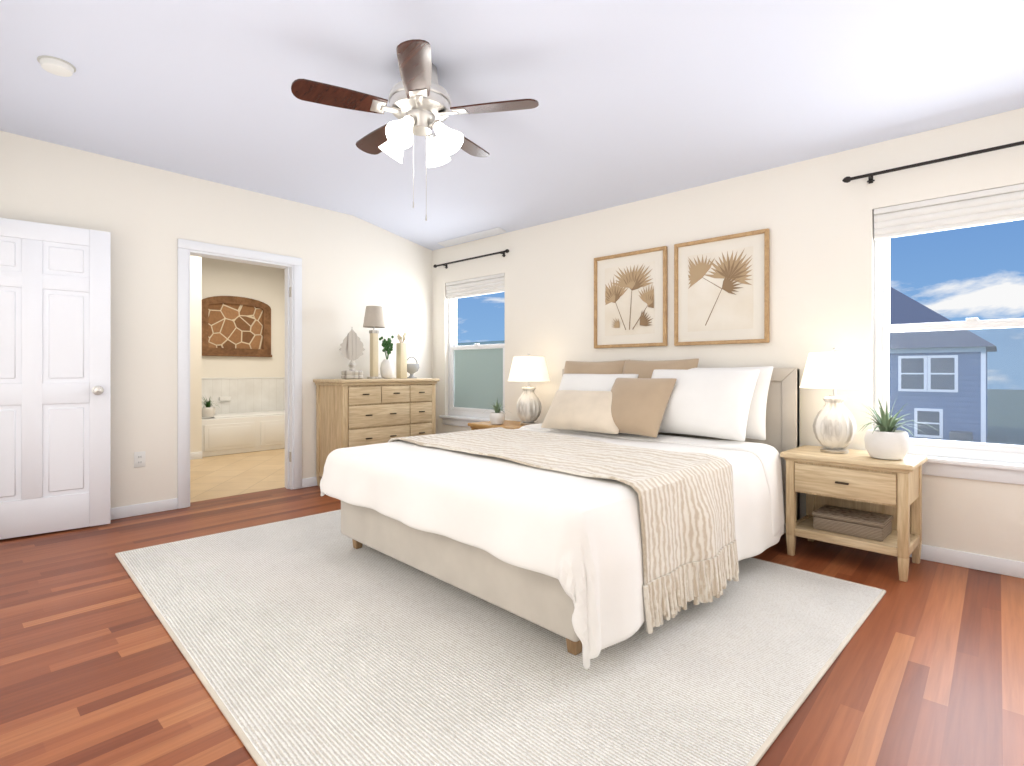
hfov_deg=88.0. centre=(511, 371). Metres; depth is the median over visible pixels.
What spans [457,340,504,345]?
house
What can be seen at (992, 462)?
window
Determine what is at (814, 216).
wall
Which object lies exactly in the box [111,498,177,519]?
baseboard
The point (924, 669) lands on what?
floor
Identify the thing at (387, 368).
vase
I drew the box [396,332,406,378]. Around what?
vase
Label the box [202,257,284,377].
wall
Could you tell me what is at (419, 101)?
fan
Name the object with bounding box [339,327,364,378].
sculpture
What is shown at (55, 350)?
door
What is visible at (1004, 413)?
ground
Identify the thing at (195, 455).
baseboard
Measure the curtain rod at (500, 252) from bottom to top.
0.060 m
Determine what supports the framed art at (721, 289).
attached to the wall at (814, 216)
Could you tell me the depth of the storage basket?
2.96 m
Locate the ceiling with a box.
[0,0,1023,250]
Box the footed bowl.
[407,357,418,377]
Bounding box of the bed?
[320,358,799,668]
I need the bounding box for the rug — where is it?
[115,509,885,765]
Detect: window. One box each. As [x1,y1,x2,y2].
[439,273,504,426]
[874,183,1023,484]
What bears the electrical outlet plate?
attached to the wall at (147, 217)
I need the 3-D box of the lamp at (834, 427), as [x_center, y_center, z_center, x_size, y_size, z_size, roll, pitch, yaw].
[1.885,0.166,3.102,0.360,0.610,0.360,0,0,43]
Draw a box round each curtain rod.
[433,249,508,268]
[842,141,1023,183]
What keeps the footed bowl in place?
on the dresser
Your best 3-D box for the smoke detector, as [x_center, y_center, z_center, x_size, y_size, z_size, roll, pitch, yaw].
[-2.293,-1.530,2.673,0.150,0.037,0.150,0,0,43]
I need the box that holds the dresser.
[313,378,439,485]
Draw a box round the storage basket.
[812,505,892,540]
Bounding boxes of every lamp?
[363,306,384,378]
[508,354,549,424]
[799,348,871,453]
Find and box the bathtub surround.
[202,377,284,456]
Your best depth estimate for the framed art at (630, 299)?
4.27 m
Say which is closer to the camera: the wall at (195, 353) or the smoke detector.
the smoke detector
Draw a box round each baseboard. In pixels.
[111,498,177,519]
[190,452,201,459]
[302,477,316,487]
[785,523,1023,578]
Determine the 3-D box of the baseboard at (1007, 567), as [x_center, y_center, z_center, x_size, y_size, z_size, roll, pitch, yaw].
[1.119,1.030,4.145,5.500,0.085,0.018,0,0,43]
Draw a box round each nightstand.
[468,420,537,429]
[780,445,927,581]
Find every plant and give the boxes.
[202,396,218,417]
[483,398,510,424]
[856,398,929,459]
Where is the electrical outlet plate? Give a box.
[134,451,145,467]
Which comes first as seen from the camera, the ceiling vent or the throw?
the throw
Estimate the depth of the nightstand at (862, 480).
2.92 m
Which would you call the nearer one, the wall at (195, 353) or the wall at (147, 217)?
the wall at (147, 217)
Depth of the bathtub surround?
7.28 m
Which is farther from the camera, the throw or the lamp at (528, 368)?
the lamp at (528, 368)
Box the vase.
[379,335,393,378]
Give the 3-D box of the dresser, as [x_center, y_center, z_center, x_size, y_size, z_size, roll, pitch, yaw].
[-1.297,0.572,5.179,0.518,1.000,1.100,0,0,43]
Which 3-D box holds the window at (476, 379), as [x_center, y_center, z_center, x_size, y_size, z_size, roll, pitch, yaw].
[-0.383,-0.196,5.582,1.005,1.565,0.160,0,0,43]
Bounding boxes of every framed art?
[594,246,667,347]
[674,228,769,345]
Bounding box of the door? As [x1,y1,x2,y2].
[0,218,110,539]
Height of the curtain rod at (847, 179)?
0.060 m
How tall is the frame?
0.855 m
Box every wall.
[0,131,431,508]
[190,255,201,452]
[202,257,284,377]
[432,108,1023,561]
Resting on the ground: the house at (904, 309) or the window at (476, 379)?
the house at (904, 309)
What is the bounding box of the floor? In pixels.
[0,448,1023,765]
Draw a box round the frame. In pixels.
[202,296,271,356]
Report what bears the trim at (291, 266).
attached to the wall at (147, 217)
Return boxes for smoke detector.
[37,55,75,76]
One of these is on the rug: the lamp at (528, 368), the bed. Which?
the bed
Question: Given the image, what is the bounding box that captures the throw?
[386,427,739,633]
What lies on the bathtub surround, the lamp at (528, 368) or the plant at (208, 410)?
the plant at (208, 410)
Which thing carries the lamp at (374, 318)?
on the dresser
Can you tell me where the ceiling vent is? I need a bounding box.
[438,227,505,246]
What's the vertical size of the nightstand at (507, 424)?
0.600 m
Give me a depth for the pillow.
3.32 m
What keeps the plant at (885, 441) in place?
on the nightstand at (862, 480)
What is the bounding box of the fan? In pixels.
[291,39,538,220]
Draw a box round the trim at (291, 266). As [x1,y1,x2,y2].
[177,238,301,508]
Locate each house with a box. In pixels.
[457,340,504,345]
[889,287,996,442]
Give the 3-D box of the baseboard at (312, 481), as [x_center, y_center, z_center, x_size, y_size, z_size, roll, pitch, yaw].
[-1.423,1.030,5.434,0.013,0.085,1.514,0,0,43]
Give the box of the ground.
[986,389,1023,444]
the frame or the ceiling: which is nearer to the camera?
the ceiling
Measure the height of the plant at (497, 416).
0.244 m
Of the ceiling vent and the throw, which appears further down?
the throw
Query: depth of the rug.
1.94 m

